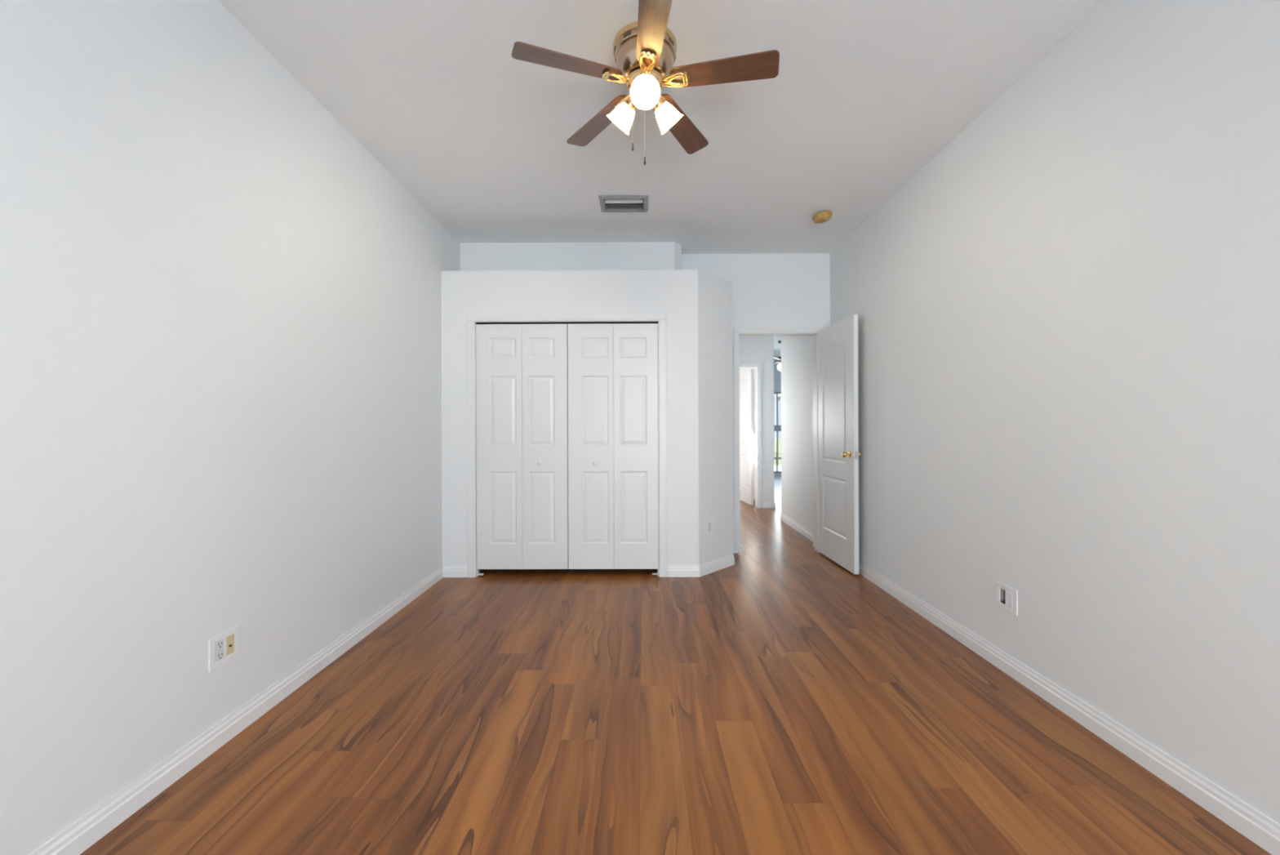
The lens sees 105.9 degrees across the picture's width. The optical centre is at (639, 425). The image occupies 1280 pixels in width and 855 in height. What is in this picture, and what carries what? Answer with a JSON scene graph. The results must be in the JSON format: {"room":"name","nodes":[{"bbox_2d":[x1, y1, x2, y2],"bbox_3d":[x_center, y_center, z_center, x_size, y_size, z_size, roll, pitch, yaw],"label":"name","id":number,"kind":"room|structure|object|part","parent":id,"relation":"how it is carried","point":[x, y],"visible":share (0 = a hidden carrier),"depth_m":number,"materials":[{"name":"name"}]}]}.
{"room":"empty bedroom","nodes":[
{"label":"empty bedroom","id":0,"kind":"room"},
{"bbox_2d":[0,0,460,854],"bbox_3d":[-1.609,-0.194,0.913,0.120,2.728,7.250,0,0,0],"label":"wall","id":1,"kind":"structure","parent":0,"point":[220,312],"depth_m":1.62,"materials":[{"name":"paint"}]},
{"bbox_2d":[208,624,239,671],"bbox_3d":[-1.536,0.822,1.791,0.010,0.116,0.130,0,0,0],"label":"wall outlet","id":2,"kind":"object","parent":1,"relation":"attached to","point":[223,647],"visible":1,"depth_m":1.78,"materials":[{"name":"white plastic"}]},
{"bbox_2d":[215,639,223,661],"bbox_3d":[-1.538,0.822,1.768,0.006,0.067,0.033,0,0,0],"label":"receptacle","id":3,"kind":"object","parent":2,"relation":"attached to","point":[219,642],"depth_m":1.77,"materials":[{"name":"white plastic"}]},
{"bbox_2d":[28,565,443,854],"bbox_3d":[-1.539,1.126,0.575,0.013,0.088,6.334,0,0,0],"label":"baseboard","id":4,"kind":"structure","parent":1,"relation":"attached to","point":[77,837],"depth_m":1.69,"materials":[{"name":"white wood"}]},
{"bbox_2d":[459,241,681,271],"bbox_3d":[-0.587,-1.381,4.268,1.897,0.361,0.290,0,0,0],"label":"wall","id":5,"kind":"structure","parent":0,"point":[649,255],"depth_m":4.12,"materials":[{"name":"paint"}]},
{"bbox_2d":[441,269,733,565],"bbox_3d":[-0.379,-0.017,4.074,2.307,2.367,0.676,0,0,0],"label":"wall","id":6,"kind":"structure","parent":0,"point":[697,304],"depth_m":3.74,"materials":[{"name":"paint"}]},
{"bbox_2d":[475,324,568,576],"bbox_3d":[-0.918,0.190,3.758,0.707,1.956,0.062,0,0,0],"label":"door","id":7,"kind":"structure","parent":6,"relation":"in","point":[522,382],"depth_m":3.75,"materials":[{"name":"white wood"}]},
{"bbox_2d":[466,312,667,577],"bbox_3d":[-0.564,0.150,3.779,1.546,2.034,0.116,0,0,0],"label":"door frame","id":8,"kind":"structure","parent":6,"relation":"attached to","point":[661,317],"depth_m":3.72,"materials":[{"name":"white wood"}]},
{"bbox_2d":[475,321,657,324],"bbox_3d":[-0.567,-0.799,3.766,1.416,0.008,0.034,0,0,0],"label":"track","id":9,"kind":"object","parent":6,"relation":"attached to","point":[540,322],"visible":0.86,"depth_m":3.75,"materials":[{"name":"grey metal"}]},
{"bbox_2d":[442,553,734,577],"bbox_3d":[-0.349,1.122,3.756,2.347,0.088,0.300,0,0,-8],"label":"baseboard","id":10,"kind":"structure","parent":6,"relation":"attached to","point":[457,571],"depth_m":3.73,"materials":[{"name":"white wood"}]},
{"bbox_2d":[567,323,658,576],"bbox_3d":[-0.208,0.188,3.754,0.701,1.956,0.062,0,0,0],"label":"door","id":11,"kind":"structure","parent":6,"relation":"in","point":[613,439],"depth_m":3.75,"materials":[{"name":"white wood"}]},
{"bbox_2d":[706,518,712,534],"bbox_3d":[0.550,0.798,3.822,0.070,0.115,0.007,0,0,-44],"label":"wall outlet","id":12,"kind":"object","parent":6,"relation":"attached to","point":[709,522],"visible":1,"depth_m":3.82,"materials":[{"name":"white plastic"}]},
{"bbox_2d":[708,521,711,530],"bbox_3d":[0.550,0.798,3.822,0.033,0.067,0.006,0,0,-45],"label":"receptacle","id":13,"kind":"object","parent":12,"relation":"attached to","point":[709,522],"depth_m":3.82,"materials":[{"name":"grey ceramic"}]},
{"bbox_2d":[217,0,1104,356],"bbox_3d":[2.280,-1.641,4.278,7.873,0.140,14.020,0,0,0],"label":"ceiling","id":14,"kind":"structure","parent":0,"point":[864,95],"depth_m":2.35,"materials":[{"name":"paint"}]},
{"bbox_2d":[598,195,648,212],"bbox_3d":[-0.112,-1.622,3.405,0.340,0.141,0.248,0,0,0],"label":"ceiling vent","id":15,"kind":"object","parent":14,"relation":"in","point":[614,203],"visible":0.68,"depth_m":3.40,"materials":[{"name":"grey metal"}]},
{"bbox_2d":[511,0,779,164],"bbox_3d":[0.030,-1.321,1.968,1.034,0.485,1.010,0,0,0],"label":"ceiling fan","id":16,"kind":"object","parent":14,"relation":"hanging from","point":[645,49],"visible":1,"depth_m":1.92,"materials":[{"name":"brown wood"}]},
{"bbox_3d":[-0.275,-1.403,1.876,0.427,0.041,0.115,0,0,-22],"label":"blade","id":17,"kind":"part","parent":16,"relation":"part of","materials":[{"name":"brown wood"}]},
{"bbox_3d":[-0.186,-1.404,2.241,0.115,0.041,0.427,0,0,-40],"label":"blade","id":18,"kind":"part","parent":16,"relation":"part of","materials":[{"name":"brown wood"}]},
{"bbox_3d":[-0.070,-1.311,2.050,0.119,0.086,0.119,49,22,21],"label":"lamp shade","id":19,"kind":"part","parent":16,"relation":"part of","materials":[{"name":"white glass"}]},
{"bbox_3d":[0.019,-1.209,2.000,0.003,0.196,0.004,0,0,0],"label":"pull chain","id":20,"kind":"part","parent":16,"relation":"part of","materials":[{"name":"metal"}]},
{"bbox_3d":[0.020,-1.312,1.892,0.119,0.119,0.086,0,45,0],"label":"lamp shade","id":21,"kind":"part","parent":16,"relation":"part of","materials":[{"name":"white glass"}]},
{"bbox_3d":[0.020,-1.318,1.898,0.042,0.042,0.051,0,45,0],"label":"bulb","id":22,"kind":"part","parent":16,"relation":"part of","materials":[{"name":"white glass"}]},
{"bbox_3d":[0.044,-1.405,1.678,0.115,0.041,0.427,0,0,-4],"label":"blade","id":23,"kind":"part","parent":16,"relation":"part of","materials":[{"name":"brown wood"}]},
{"bbox_3d":[0.112,-1.312,2.049,0.119,0.086,0.119,-49,22,-21],"label":"lamp shade","id":24,"kind":"part","parent":16,"relation":"part of","materials":[{"name":"white glass"}]},
{"bbox_3d":[0.189,-1.405,2.268,0.115,0.041,0.427,0,0,32],"label":"blade","id":25,"kind":"part","parent":16,"relation":"part of","materials":[{"name":"brown wood"}]},
{"bbox_3d":[0.331,-1.405,1.921,0.427,0.041,0.115,0,0,14],"label":"blade","id":26,"kind":"part","parent":16,"relation":"part of","materials":[{"name":"brown wood"}]},
{"bbox_2d":[773,340,781,371],"bbox_3d":[2.627,-1.292,9.015,1.207,0.560,1.188,0,0,0],"label":"ceiling fan","id":27,"kind":"object","parent":14,"relation":"hanging from","point":[778,358],"visible":0.27,"depth_m":8.94,"materials":[{"name":"white"}]},
{"bbox_3d":[2.642,-1.086,8.987,0.180,0.149,0.180,0,0,0],"label":"globe","id":28,"kind":"part","parent":27,"relation":"part of"},
{"bbox_2d":[812,210,831,223],"bbox_3d":[1.347,-1.537,3.578,0.138,0.058,0.138,0,0,26],"label":"smoke detector","id":29,"kind":"object","parent":14,"relation":"attached to","point":[824,216],"visible":1,"depth_m":3.54,"materials":[{"name":"plastic"}]},
{"bbox_2d":[80,475,1271,854],"bbox_3d":[2.289,1.182,4.279,7.873,0.050,14.020,0,0,0],"label":"floor","id":30,"kind":"structure","parent":0,"point":[779,700],"depth_m":1.77,"materials":[{"name":"laminate"}]},
{"bbox_2d":[567,253,830,552],"bbox_3d":[0.101,-0.199,4.470,3.264,2.728,0.120,0,0,0],"label":"wall","id":31,"kind":"structure","parent":0,"point":[773,290],"depth_m":4.40,"materials":[{"name":"paint"}]},
{"bbox_2d":[733,327,823,550],"bbox_3d":[1.260,0.121,4.455,0.820,2.023,0.136,0,0,0],"label":"door frame","id":32,"kind":"structure","parent":31,"relation":"attached to","point":[741,331],"depth_m":4.39,"materials":[{"name":"white wood"}]},
{"bbox_2d":[739,336,773,507],"bbox_3d":[1.061,-0.203,6.875,1.653,2.728,0.120,0,0,0],"label":"wall","id":33,"kind":"structure","parent":0,"point":[753,349],"depth_m":6.81,"materials":[{"name":"paint"}]},
{"bbox_2d":[739,368,754,505],"bbox_3d":[1.582,0.165,7.314,0.145,1.965,0.697,0,0,-6],"label":"door","id":34,"kind":"structure","parent":33,"relation":"in","point":[746,381],"depth_m":7.17,"materials":[{"name":"wood"}]},
{"bbox_2d":[739,363,761,507],"bbox_3d":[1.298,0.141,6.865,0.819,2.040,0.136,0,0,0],"label":"door frame","id":35,"kind":"structure","parent":33,"relation":"attached to","point":[757,366],"depth_m":6.80,"materials":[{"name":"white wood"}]},
{"bbox_2d":[773,358,781,475],"bbox_3d":[4.033,-0.212,11.140,4.447,2.728,0.120,0,0,0],"label":"wall","id":36,"kind":"structure","parent":0,"point":[777,374],"depth_m":11.08,"materials":[{"name":"paint"}]},
{"bbox_2d":[773,391,781,473],"bbox_3d":[4.057,0.157,11.139,3.600,1.870,0.060,0,0,0],"label":"window","id":37,"kind":"structure","parent":36,"relation":"in","point":[777,428],"depth_m":11.12,"materials":[{"name":"clear glass"}]},
{"bbox_3d":[4.057,0.057,11.139,3.510,0.140,0.036,0,0,0],"label":"rail","id":38,"kind":"part","parent":37,"relation":"part of","materials":[{"name":"grey metal"}]},
{"bbox_2d":[817,314,860,573],"bbox_3d":[1.636,0.144,4.047,0.139,1.992,0.696,0,0,-2],"label":"door","id":39,"kind":"structure","parent":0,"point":[838,453],"depth_m":3.96,"materials":[{"name":"white wood"}]},
{"bbox_3d":[1.608,0.225,3.768,0.062,0.051,0.051,0,0,-2],"label":"knob","id":40,"kind":"part","parent":39,"relation":"part of","materials":[{"name":"gold metal"}]},
{"bbox_2d":[781,0,1279,823],"bbox_3d":[1.779,-0.205,1.616,0.120,2.728,8.690,0,0,0],"label":"wall","id":41,"kind":"structure","parent":0,"point":[1068,315],"depth_m":1.79,"materials":[{"name":"paint"}]},
{"bbox_2d":[762,501,813,541],"bbox_3d":[1.809,1.115,5.726,0.182,0.088,2.410,0,0,0],"label":"baseboard","id":42,"kind":"structure","parent":41,"relation":"attached to","point":[800,528],"depth_m":5.48,"materials":[{"name":"white wood"}]},
{"bbox_2d":[995,581,1017,615],"bbox_3d":[1.722,0.809,2.272,0.007,0.116,0.130,0,0,0],"label":"wall outlet","id":43,"kind":"object","parent":41,"relation":"attached to","point":[1006,597],"visible":1,"depth_m":2.26,"materials":[{"name":"white plastic"}]},
{"bbox_2d":[1006,591,1013,608],"bbox_3d":[1.722,0.809,2.249,0.006,0.067,0.033,0,0,0],"label":"receptacle","id":44,"kind":"object","parent":43,"relation":"attached to","point":[1009,593],"depth_m":2.25,"materials":[{"name":"white plastic"}]},
{"bbox_2d":[858,560,1279,854],"bbox_3d":[1.712,1.115,0.896,0.013,0.088,7.010,0,0,0],"label":"baseboard","id":45,"kind":"structure","parent":41,"relation":"attached to","point":[1256,826],"depth_m":1.73,"materials":[{"name":"white wood"}]},
{"label":"outside","id":46,"kind":"structure","parent":0,"visible":0},
{"bbox_2d":[773,438,781,465],"bbox_3d":[7.153,1.231,29.264,38.000,0.060,29.400,0,0,0],"label":"lawn","id":47,"kind":"structure","parent":46,"point":[779,439],"depth_m":22.12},
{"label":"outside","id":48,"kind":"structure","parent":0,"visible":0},
{"bbox_2d":[773,465,781,471],"bbox_3d":[3.570,1.238,12.932,11.000,0.070,3.300,0,0,0],"label":"patio","id":49,"kind":"structure","parent":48,"point":[775,466],"depth_m":13.62,"materials":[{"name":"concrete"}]}
]}

